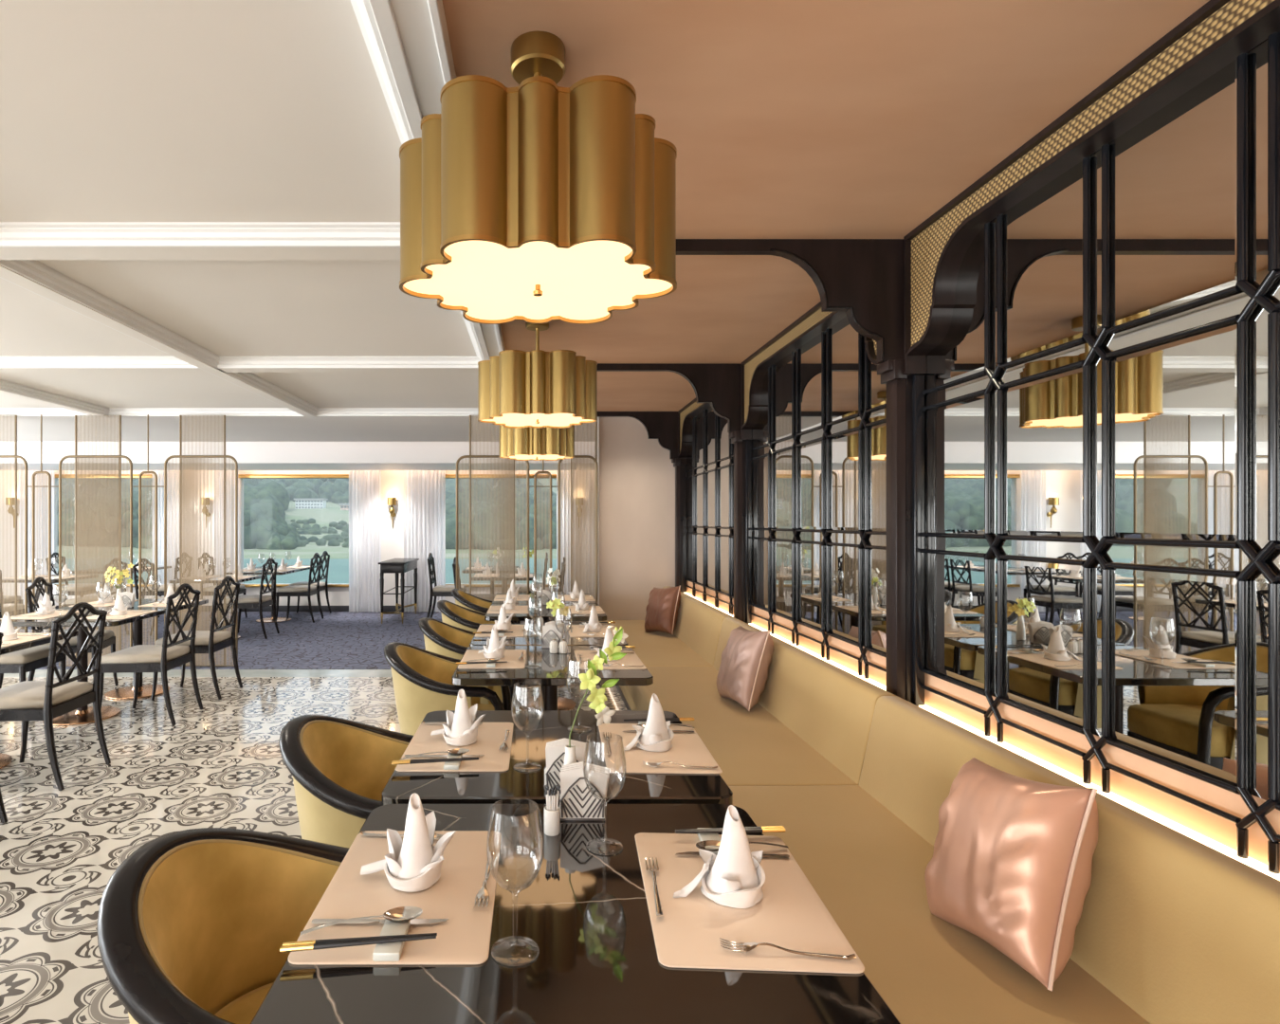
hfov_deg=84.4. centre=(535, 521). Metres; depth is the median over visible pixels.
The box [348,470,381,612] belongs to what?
sheer curtain
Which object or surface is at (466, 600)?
tub chair
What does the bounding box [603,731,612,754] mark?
fork
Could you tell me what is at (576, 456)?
screen
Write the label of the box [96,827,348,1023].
tub chair
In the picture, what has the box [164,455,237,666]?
screen
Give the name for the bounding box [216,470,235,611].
sheer curtain
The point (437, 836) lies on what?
fork
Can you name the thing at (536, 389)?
pendant lamp
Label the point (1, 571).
chair
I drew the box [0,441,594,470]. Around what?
ceiling
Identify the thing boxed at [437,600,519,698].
tub chair
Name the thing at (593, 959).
marble table
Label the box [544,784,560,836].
holder
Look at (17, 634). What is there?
knife
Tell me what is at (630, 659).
placemat
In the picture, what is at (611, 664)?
fork
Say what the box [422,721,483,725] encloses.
fork
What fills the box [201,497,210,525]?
wall sconce
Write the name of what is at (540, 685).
wine glass
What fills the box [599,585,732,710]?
banquette
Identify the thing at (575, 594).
folded napkin
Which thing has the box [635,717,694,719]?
chopstick
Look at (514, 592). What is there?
folded napkin
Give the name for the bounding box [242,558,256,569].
folded napkin
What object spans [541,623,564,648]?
napkin holder
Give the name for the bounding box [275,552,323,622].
chair
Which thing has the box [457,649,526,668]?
placemat
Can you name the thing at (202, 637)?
seat cushion
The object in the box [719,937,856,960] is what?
fork
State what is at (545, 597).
napkin
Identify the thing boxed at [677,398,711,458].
arched mirror frame
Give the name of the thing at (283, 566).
folded napkin
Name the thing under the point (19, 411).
ceiling beam
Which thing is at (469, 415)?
panel
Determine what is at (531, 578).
marble table
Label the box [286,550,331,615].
chair
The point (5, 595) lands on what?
seat cushion
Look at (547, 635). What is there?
napkin
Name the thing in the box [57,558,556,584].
water
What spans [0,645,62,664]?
seat cushion
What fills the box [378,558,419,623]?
console table
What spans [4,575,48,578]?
placemat
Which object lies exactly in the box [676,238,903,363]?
bracket
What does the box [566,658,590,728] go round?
wine glass
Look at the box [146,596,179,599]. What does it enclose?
seat cushion
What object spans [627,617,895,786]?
banquette
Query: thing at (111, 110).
ceiling
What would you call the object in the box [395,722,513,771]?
placemat
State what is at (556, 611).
wine glass
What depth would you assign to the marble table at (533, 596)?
6.00 m
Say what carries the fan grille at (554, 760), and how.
attached to the napkin holder at (555, 750)
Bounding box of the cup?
[544,805,560,836]
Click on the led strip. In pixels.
(1254, 864)
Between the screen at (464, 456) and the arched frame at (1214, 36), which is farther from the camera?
the screen at (464, 456)
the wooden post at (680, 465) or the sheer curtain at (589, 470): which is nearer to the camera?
the wooden post at (680, 465)
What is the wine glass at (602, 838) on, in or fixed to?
on the marble table at (593, 959)
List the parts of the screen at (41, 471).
hanging rod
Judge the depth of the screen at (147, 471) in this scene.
6.86 m
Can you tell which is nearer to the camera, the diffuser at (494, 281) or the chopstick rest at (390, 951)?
the chopstick rest at (390, 951)
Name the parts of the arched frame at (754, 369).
frame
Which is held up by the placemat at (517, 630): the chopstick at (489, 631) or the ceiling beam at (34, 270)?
the chopstick at (489, 631)
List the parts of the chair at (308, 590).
leg, leg, seat frame, post, rail, post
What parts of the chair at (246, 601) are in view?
leg, seat frame, post, rail, post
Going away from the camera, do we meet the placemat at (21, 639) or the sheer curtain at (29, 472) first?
the placemat at (21, 639)
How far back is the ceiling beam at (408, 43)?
1.58 m
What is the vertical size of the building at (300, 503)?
13.065 m
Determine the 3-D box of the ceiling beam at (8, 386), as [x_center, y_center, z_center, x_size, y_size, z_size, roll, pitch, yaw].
[-4.330,-1.089,1.450,0.196,0.070,11.100,0,0,0]
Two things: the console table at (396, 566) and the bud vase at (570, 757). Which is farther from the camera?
the console table at (396, 566)
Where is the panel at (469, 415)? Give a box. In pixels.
[469,415,514,596]
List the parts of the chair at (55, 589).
seat frame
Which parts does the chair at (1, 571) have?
post, seat frame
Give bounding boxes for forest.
[57,478,556,549]
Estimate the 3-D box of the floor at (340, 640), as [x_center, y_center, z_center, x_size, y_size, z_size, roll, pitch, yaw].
[-4.000,1.497,8.990,11.200,0.126,4.420,0,0,0]
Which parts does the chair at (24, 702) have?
leg, seat frame, post, rail, rail, post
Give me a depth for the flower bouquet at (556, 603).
4.03 m
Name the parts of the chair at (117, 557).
post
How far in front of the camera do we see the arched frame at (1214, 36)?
1.87 m
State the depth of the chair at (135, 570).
8.50 m
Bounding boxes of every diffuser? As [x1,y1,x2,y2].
[403,240,672,319]
[482,413,592,426]
[509,454,564,459]
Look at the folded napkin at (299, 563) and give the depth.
10.45 m
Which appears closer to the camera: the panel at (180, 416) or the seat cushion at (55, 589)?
the panel at (180, 416)
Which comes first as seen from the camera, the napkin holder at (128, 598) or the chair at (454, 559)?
the napkin holder at (128, 598)
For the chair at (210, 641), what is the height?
0.988 m
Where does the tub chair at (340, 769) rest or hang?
on the floor at (221, 764)
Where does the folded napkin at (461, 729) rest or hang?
on the placemat at (490, 736)
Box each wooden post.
[671,457,686,592]
[728,431,745,622]
[877,359,912,703]
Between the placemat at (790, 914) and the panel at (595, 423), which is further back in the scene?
the panel at (595, 423)
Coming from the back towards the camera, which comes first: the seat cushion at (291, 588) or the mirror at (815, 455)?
the seat cushion at (291, 588)
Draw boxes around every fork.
[360,830,452,840]
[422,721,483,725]
[474,851,493,906]
[499,730,509,750]
[603,663,642,666]
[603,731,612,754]
[642,760,717,768]
[645,857,663,916]
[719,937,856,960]
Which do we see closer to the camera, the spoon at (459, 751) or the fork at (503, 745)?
the spoon at (459, 751)
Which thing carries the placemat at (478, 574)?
on the marble table at (531, 578)
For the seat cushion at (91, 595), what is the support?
on the chair at (117, 557)
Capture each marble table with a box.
[0,608,165,725]
[0,629,78,768]
[4,574,91,629]
[59,599,208,699]
[72,566,171,591]
[169,574,265,638]
[226,565,316,622]
[250,804,900,1023]
[381,710,732,805]
[452,645,653,710]
[463,566,518,594]
[469,623,628,710]
[471,572,533,593]
[484,603,606,710]
[492,593,597,686]
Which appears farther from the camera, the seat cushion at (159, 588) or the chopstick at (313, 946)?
the seat cushion at (159, 588)
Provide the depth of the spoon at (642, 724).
2.29 m
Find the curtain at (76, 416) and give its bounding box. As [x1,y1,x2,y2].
[74,415,121,664]
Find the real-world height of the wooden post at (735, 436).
2.060 m
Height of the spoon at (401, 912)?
0.017 m
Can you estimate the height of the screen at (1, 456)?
2.077 m
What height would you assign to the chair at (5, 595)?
0.988 m
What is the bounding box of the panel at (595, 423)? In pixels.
[570,415,597,623]
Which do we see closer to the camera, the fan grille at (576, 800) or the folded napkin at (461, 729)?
the fan grille at (576, 800)
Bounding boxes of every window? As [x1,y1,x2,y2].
[54,474,151,586]
[237,474,348,586]
[445,474,556,586]
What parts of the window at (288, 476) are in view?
pane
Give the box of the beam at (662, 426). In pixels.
[596,411,677,458]
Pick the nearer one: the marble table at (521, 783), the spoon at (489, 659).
the marble table at (521, 783)
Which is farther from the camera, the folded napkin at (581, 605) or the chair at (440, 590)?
the chair at (440, 590)
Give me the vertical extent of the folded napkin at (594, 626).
0.161 m
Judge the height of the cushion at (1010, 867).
0.433 m
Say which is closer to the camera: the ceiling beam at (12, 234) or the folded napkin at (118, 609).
the ceiling beam at (12, 234)
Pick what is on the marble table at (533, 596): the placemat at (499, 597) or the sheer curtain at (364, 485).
the placemat at (499, 597)
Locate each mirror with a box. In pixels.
[684,405,733,614]
[745,316,886,678]
[912,30,1279,874]
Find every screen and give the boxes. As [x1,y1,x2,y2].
[0,455,27,629]
[32,414,51,629]
[58,455,132,666]
[138,414,157,644]
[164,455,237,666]
[456,455,529,623]
[533,459,551,623]
[557,455,598,623]
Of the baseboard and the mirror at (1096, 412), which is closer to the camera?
the mirror at (1096, 412)
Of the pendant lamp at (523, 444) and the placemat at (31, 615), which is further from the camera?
the pendant lamp at (523, 444)
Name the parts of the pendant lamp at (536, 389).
lamp shade, rod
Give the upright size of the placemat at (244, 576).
0.004 m
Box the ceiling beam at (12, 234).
[0,221,400,247]
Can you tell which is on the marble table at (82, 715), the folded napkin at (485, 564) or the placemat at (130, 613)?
the placemat at (130, 613)
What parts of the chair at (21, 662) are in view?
post, leg, seat frame, leg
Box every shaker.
[536,615,543,627]
[549,638,557,653]
[558,639,566,653]
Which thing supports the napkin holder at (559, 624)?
on the marble table at (532, 629)
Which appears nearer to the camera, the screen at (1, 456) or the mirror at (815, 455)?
the mirror at (815, 455)
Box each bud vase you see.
[549,586,555,601]
[555,614,561,622]
[563,744,576,765]
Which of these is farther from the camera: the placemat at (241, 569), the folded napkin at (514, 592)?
the placemat at (241, 569)
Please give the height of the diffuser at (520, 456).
0.001 m
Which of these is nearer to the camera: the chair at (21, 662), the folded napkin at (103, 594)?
the chair at (21, 662)
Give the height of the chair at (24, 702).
0.988 m
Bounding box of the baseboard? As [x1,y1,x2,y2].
[54,605,401,611]
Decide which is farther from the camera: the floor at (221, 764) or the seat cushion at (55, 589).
the seat cushion at (55, 589)
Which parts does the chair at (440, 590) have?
post, post, seat frame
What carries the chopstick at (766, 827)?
on the placemat at (790, 914)
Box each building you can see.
[293,498,328,509]
[338,503,348,510]
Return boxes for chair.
[0,570,24,629]
[0,602,66,688]
[0,602,110,790]
[0,632,8,822]
[4,595,23,629]
[25,576,118,685]
[45,551,91,600]
[64,557,128,634]
[94,583,203,726]
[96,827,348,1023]
[132,558,179,639]
[141,552,182,618]
[150,575,242,700]
[198,552,247,619]
[222,557,279,639]
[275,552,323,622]
[278,714,413,848]
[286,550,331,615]
[384,641,511,735]
[418,617,519,710]
[426,552,465,618]
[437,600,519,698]
[451,588,520,687]
[452,556,493,601]
[516,551,548,593]
[524,557,565,623]
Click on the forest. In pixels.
(265, 501)
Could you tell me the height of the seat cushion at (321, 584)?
0.064 m
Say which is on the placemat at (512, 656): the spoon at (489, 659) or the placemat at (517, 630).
the spoon at (489, 659)
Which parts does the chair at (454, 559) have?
post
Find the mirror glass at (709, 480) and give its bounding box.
[686,457,733,594]
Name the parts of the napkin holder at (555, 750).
plate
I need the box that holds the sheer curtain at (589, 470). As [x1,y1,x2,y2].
[588,470,593,597]
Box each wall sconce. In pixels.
[8,497,13,515]
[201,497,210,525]
[387,497,396,528]
[578,497,579,528]
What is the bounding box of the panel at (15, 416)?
[0,415,17,629]
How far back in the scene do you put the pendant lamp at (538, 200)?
1.37 m
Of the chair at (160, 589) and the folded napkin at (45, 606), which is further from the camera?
the chair at (160, 589)
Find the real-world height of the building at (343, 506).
14.024 m
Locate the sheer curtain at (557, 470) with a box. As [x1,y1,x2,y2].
[556,470,575,593]
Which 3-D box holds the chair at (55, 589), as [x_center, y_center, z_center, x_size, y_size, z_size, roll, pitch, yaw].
[-6.773,0.944,10.198,0.559,0.988,0.492,0,0,-6]
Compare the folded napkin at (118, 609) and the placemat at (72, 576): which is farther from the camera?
the placemat at (72, 576)
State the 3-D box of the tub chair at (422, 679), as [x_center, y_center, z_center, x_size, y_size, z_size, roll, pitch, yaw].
[-0.438,1.028,3.500,0.635,0.830,0.630,0,0,0]
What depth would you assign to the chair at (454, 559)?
8.67 m
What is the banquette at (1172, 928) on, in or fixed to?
on the floor at (221, 764)
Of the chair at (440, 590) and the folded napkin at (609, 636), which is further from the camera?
the chair at (440, 590)
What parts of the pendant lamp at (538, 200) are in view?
lamp shade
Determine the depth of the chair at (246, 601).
8.63 m
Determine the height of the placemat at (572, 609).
0.004 m
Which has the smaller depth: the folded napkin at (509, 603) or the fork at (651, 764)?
the fork at (651, 764)
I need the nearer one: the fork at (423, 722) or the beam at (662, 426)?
the fork at (423, 722)
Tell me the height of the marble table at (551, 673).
0.750 m
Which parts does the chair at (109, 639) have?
post, rail, post, seat frame, leg, leg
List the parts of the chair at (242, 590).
post, post, seat frame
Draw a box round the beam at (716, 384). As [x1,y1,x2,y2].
[596,363,740,432]
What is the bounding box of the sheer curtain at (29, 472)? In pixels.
[19,470,54,611]
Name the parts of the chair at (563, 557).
post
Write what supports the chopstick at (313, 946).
on the placemat at (465, 939)
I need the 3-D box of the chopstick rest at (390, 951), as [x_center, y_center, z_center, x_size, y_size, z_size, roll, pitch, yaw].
[-0.233,0.679,1.133,0.042,0.014,0.096,0,0,0]
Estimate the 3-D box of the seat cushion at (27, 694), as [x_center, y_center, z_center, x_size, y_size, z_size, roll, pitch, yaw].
[-2.840,0.973,3.940,0.444,0.064,0.460,0,0,0]
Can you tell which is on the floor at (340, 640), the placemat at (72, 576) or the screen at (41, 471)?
the screen at (41, 471)
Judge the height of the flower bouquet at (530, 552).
0.348 m
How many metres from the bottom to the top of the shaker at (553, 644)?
0.075 m
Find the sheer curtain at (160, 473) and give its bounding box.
[152,470,179,611]
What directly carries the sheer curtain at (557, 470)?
hanging from the ceiling at (248, 455)
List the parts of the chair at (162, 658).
leg, leg, seat frame, post, rail, rail, post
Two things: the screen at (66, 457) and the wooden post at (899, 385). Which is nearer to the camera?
the wooden post at (899, 385)
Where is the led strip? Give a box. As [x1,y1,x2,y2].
[683,592,1279,880]
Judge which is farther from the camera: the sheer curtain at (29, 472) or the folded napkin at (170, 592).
the sheer curtain at (29, 472)
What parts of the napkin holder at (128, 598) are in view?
plate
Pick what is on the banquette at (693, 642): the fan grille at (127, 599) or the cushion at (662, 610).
the cushion at (662, 610)
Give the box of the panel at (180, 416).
[179,415,225,664]
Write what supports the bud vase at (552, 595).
on the marble table at (535, 703)
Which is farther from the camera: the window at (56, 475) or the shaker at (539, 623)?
the window at (56, 475)
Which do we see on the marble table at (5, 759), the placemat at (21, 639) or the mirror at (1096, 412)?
the placemat at (21, 639)
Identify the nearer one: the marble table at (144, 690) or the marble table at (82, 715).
the marble table at (82, 715)
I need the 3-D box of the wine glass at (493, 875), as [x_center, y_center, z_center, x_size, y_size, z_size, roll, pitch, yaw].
[-0.033,0.574,1.118,0.092,0.231,0.092,0,0,0]
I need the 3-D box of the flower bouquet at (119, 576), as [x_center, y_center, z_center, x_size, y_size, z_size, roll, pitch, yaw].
[-3.355,0.511,5.625,0.208,0.345,0.173,0,0,-36]
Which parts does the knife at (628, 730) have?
handle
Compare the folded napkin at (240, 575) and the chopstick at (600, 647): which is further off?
the folded napkin at (240, 575)
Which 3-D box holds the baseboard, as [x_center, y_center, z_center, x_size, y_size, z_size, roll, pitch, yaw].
[-4.050,1.387,11.090,11.100,0.094,0.020,0,0,0]
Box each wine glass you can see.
[486,804,544,944]
[511,684,544,766]
[523,617,542,668]
[527,600,543,637]
[554,610,572,654]
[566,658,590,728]
[583,731,626,844]
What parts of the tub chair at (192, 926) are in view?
seat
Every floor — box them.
[0,676,626,1023]
[18,611,585,669]
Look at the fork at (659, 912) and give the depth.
1.29 m
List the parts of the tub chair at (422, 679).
seat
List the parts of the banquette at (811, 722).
seat, backrest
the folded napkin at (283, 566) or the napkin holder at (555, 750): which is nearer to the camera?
the napkin holder at (555, 750)
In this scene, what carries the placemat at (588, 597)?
on the marble table at (533, 596)
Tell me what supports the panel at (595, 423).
on the floor at (340, 640)
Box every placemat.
[0,610,78,619]
[0,633,60,646]
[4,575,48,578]
[44,575,84,578]
[68,600,137,606]
[79,610,157,619]
[137,600,201,606]
[220,575,257,578]
[240,568,261,570]
[286,566,310,567]
[287,830,501,964]
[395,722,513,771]
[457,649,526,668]
[474,573,496,576]
[474,624,528,637]
[486,605,529,613]
[493,594,530,601]
[557,594,595,601]
[561,605,604,613]
[566,624,615,637]
[574,650,646,669]
[598,723,722,774]
[634,832,864,973]
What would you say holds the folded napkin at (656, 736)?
on the placemat at (688, 749)
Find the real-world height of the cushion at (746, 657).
0.433 m
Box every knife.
[17,634,50,635]
[311,918,448,925]
[404,754,484,757]
[622,730,694,732]
[675,851,789,858]
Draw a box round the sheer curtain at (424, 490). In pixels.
[403,470,445,612]
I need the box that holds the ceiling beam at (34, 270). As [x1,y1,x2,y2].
[0,259,319,416]
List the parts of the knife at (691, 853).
blade, handle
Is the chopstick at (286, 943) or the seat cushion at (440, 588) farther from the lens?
the seat cushion at (440, 588)
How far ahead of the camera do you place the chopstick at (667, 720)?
2.34 m
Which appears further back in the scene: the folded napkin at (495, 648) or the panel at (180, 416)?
the panel at (180, 416)
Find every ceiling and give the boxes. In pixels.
[0,0,1209,441]
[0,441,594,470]
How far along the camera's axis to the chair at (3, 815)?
3.33 m
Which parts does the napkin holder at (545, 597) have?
plate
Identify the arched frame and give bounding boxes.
[740,301,880,439]
[903,0,1279,375]
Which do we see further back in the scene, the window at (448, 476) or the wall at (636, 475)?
the window at (448, 476)
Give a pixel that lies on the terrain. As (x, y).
(323, 517)
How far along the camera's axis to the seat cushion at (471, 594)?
8.76 m
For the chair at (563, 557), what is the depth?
8.64 m
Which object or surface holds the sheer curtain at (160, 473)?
hanging from the ceiling at (248, 455)
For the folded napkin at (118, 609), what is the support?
on the placemat at (130, 613)
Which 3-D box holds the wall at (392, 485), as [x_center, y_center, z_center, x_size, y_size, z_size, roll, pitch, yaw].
[-4.000,0.190,11.160,11.200,2.500,0.120,0,0,0]
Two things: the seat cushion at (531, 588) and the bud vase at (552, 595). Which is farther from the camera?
the seat cushion at (531, 588)
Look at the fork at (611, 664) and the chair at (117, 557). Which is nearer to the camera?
the fork at (611, 664)
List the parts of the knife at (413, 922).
handle, blade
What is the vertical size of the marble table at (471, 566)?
0.750 m
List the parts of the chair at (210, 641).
leg, leg, seat frame, post, rail, rail, post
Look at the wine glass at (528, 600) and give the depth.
4.20 m
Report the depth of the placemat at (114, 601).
5.76 m
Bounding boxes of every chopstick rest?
[372,918,410,961]
[443,753,462,769]
[486,660,496,667]
[696,827,720,852]
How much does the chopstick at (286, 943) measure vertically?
0.009 m
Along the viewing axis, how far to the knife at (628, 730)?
2.26 m
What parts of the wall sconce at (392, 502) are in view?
lamp shade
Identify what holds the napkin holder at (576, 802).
on the marble table at (593, 959)
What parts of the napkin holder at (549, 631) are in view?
plate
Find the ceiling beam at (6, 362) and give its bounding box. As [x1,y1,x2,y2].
[0,356,481,368]
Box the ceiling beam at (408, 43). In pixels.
[350,0,505,360]
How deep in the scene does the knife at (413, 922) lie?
1.19 m
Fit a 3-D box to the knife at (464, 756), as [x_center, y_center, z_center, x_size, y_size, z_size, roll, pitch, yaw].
[-0.265,0.681,2.024,0.232,0.004,0.016,0,0,0]
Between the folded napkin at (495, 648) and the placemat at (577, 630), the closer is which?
the folded napkin at (495, 648)
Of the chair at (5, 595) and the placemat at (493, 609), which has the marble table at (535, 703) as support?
the placemat at (493, 609)
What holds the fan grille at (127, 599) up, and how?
attached to the napkin holder at (128, 598)
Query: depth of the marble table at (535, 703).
5.30 m
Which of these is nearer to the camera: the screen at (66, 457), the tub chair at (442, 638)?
the tub chair at (442, 638)
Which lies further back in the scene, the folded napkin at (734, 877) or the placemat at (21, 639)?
the placemat at (21, 639)
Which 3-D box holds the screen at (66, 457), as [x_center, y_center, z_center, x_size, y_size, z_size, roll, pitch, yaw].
[-4.330,0.386,6.860,0.725,2.077,0.025,0,0,0]
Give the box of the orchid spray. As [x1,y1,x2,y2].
[568,626,628,747]
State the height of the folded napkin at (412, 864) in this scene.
0.161 m
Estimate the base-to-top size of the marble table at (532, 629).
0.750 m
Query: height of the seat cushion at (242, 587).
0.064 m
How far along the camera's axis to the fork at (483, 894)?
1.27 m
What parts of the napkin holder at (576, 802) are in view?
plate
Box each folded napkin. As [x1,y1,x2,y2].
[0,611,21,640]
[22,563,36,576]
[35,592,56,614]
[61,563,70,576]
[96,584,113,603]
[107,592,129,615]
[155,584,177,603]
[234,564,242,577]
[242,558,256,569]
[278,558,287,569]
[294,556,302,566]
[360,792,456,892]
[430,689,484,746]
[474,557,481,567]
[477,624,507,658]
[484,564,490,575]
[493,603,513,630]
[503,587,518,609]
[506,579,520,597]
[516,562,525,575]
[568,580,580,599]
[572,588,589,610]
[581,604,602,633]
[593,626,616,660]
[621,693,674,751]
[673,804,765,908]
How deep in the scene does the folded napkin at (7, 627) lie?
4.03 m
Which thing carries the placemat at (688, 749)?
on the marble table at (521, 783)
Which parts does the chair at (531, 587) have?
post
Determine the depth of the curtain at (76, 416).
6.90 m
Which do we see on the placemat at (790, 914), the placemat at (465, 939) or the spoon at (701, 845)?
the spoon at (701, 845)
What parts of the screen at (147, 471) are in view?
hanging rod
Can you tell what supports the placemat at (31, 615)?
on the marble table at (82, 715)
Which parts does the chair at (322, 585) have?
leg, seat frame, post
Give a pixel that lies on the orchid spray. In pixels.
(590, 679)
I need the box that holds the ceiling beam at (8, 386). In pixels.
[0,379,109,416]
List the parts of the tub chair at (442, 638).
seat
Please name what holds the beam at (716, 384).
on the wooden post at (735, 436)
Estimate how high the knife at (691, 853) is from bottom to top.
0.004 m
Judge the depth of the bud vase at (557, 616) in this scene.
4.05 m
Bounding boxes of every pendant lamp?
[399,30,676,324]
[477,322,597,428]
[498,425,574,460]
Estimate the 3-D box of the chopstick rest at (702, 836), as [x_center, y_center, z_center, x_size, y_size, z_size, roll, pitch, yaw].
[0.372,0.679,1.482,0.042,0.014,0.096,0,0,3]
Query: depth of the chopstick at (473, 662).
3.28 m
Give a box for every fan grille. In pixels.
[122,595,131,606]
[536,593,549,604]
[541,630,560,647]
[544,752,578,788]
[559,777,605,818]
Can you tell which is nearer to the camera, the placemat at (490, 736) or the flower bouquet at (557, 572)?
the placemat at (490, 736)
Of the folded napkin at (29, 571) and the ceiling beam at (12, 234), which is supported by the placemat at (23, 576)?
the folded napkin at (29, 571)
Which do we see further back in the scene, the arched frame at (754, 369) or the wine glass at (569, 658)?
the arched frame at (754, 369)
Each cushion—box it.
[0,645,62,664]
[0,680,92,709]
[4,595,20,603]
[4,603,24,612]
[39,629,114,645]
[53,584,91,591]
[64,595,91,603]
[101,644,189,663]
[143,584,179,591]
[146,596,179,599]
[155,630,231,645]
[205,585,245,591]
[226,594,272,603]
[276,585,316,591]
[288,581,325,586]
[432,585,465,591]
[471,593,493,601]
[516,584,541,591]
[644,585,680,634]
[716,625,773,711]
[924,757,1097,991]
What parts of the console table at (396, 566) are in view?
leg, leg, leg, leg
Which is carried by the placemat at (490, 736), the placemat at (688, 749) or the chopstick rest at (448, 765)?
the chopstick rest at (448, 765)
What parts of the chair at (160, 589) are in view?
seat frame, post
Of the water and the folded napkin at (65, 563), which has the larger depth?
the water
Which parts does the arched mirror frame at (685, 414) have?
frame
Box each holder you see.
[120,591,135,607]
[536,589,550,605]
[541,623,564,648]
[543,738,589,791]
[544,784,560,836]
[545,621,564,639]
[559,761,610,821]
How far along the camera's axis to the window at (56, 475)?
11.07 m
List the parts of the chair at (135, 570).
post, rail, post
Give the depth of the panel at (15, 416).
6.90 m
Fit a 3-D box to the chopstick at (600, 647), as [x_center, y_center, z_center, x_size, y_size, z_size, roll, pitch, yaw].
[0.408,0.668,3.689,0.240,0.009,0.009,0,0,-6]
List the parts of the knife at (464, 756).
handle, blade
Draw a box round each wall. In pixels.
[0,470,585,605]
[597,417,675,621]
[686,580,1279,865]
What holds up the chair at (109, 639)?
on the floor at (221, 764)
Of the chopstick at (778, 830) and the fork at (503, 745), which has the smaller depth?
the chopstick at (778, 830)
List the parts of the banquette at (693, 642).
seat, backrest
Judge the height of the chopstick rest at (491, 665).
0.014 m
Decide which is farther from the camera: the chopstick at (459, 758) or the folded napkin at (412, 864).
the chopstick at (459, 758)
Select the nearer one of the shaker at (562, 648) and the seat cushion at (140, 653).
the shaker at (562, 648)
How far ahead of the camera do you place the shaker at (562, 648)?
3.63 m
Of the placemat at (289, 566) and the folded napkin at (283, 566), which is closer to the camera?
the folded napkin at (283, 566)
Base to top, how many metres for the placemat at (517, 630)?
0.004 m
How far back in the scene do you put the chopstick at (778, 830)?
1.50 m
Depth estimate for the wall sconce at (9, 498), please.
10.96 m
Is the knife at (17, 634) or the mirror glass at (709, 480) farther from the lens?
the mirror glass at (709, 480)
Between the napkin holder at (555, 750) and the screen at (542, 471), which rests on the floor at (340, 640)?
the screen at (542, 471)
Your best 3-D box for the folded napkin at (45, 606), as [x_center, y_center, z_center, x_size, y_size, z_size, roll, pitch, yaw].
[-3.625,0.604,5.161,0.114,0.161,0.175,0,0,-26]
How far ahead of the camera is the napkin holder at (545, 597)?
5.72 m
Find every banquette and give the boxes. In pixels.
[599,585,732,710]
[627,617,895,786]
[728,695,1279,1023]
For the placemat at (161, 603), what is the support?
on the marble table at (144, 690)
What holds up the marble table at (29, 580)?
on the floor at (340, 640)
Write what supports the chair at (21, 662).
on the floor at (221, 764)
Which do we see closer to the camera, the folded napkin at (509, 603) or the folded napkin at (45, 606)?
the folded napkin at (45, 606)
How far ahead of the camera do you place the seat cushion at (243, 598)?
8.56 m
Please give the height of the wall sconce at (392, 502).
0.480 m
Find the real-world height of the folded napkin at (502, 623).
0.161 m
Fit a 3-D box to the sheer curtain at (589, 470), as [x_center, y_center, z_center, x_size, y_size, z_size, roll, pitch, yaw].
[1.050,0.250,10.940,0.500,2.340,0.070,0,0,0]
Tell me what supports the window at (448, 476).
in the wall at (392, 485)
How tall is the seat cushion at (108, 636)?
0.064 m
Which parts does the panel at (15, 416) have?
frame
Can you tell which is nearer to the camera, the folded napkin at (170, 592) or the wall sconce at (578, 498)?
the folded napkin at (170, 592)
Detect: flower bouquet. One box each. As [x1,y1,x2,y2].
[104,563,133,588]
[523,547,533,559]
[546,567,560,586]
[546,598,569,616]
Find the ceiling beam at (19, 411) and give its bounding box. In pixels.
[0,407,477,416]
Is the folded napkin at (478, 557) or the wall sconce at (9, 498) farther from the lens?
the wall sconce at (9, 498)
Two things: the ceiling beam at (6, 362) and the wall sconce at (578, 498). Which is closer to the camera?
the ceiling beam at (6, 362)
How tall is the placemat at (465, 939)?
0.004 m
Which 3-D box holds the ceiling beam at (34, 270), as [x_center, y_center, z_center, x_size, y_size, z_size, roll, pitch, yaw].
[-2.250,-1.089,1.450,0.196,0.070,11.100,0,0,0]
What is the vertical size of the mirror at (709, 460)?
1.760 m
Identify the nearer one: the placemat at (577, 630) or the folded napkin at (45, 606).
the placemat at (577, 630)
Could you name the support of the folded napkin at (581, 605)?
on the placemat at (572, 609)
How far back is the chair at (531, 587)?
9.99 m
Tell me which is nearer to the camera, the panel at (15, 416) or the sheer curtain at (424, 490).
the panel at (15, 416)
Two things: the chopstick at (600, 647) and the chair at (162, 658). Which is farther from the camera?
the chair at (162, 658)
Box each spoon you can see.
[300,906,422,934]
[399,748,469,760]
[466,658,500,661]
[637,723,694,728]
[695,840,787,852]
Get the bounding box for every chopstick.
[279,934,436,952]
[282,932,437,946]
[391,758,478,765]
[392,757,478,761]
[456,661,507,664]
[473,631,512,633]
[590,646,635,648]
[623,718,694,721]
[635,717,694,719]
[675,825,784,830]
[675,827,786,833]
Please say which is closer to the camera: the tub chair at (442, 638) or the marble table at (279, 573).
the tub chair at (442, 638)
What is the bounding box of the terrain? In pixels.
[57,478,556,558]

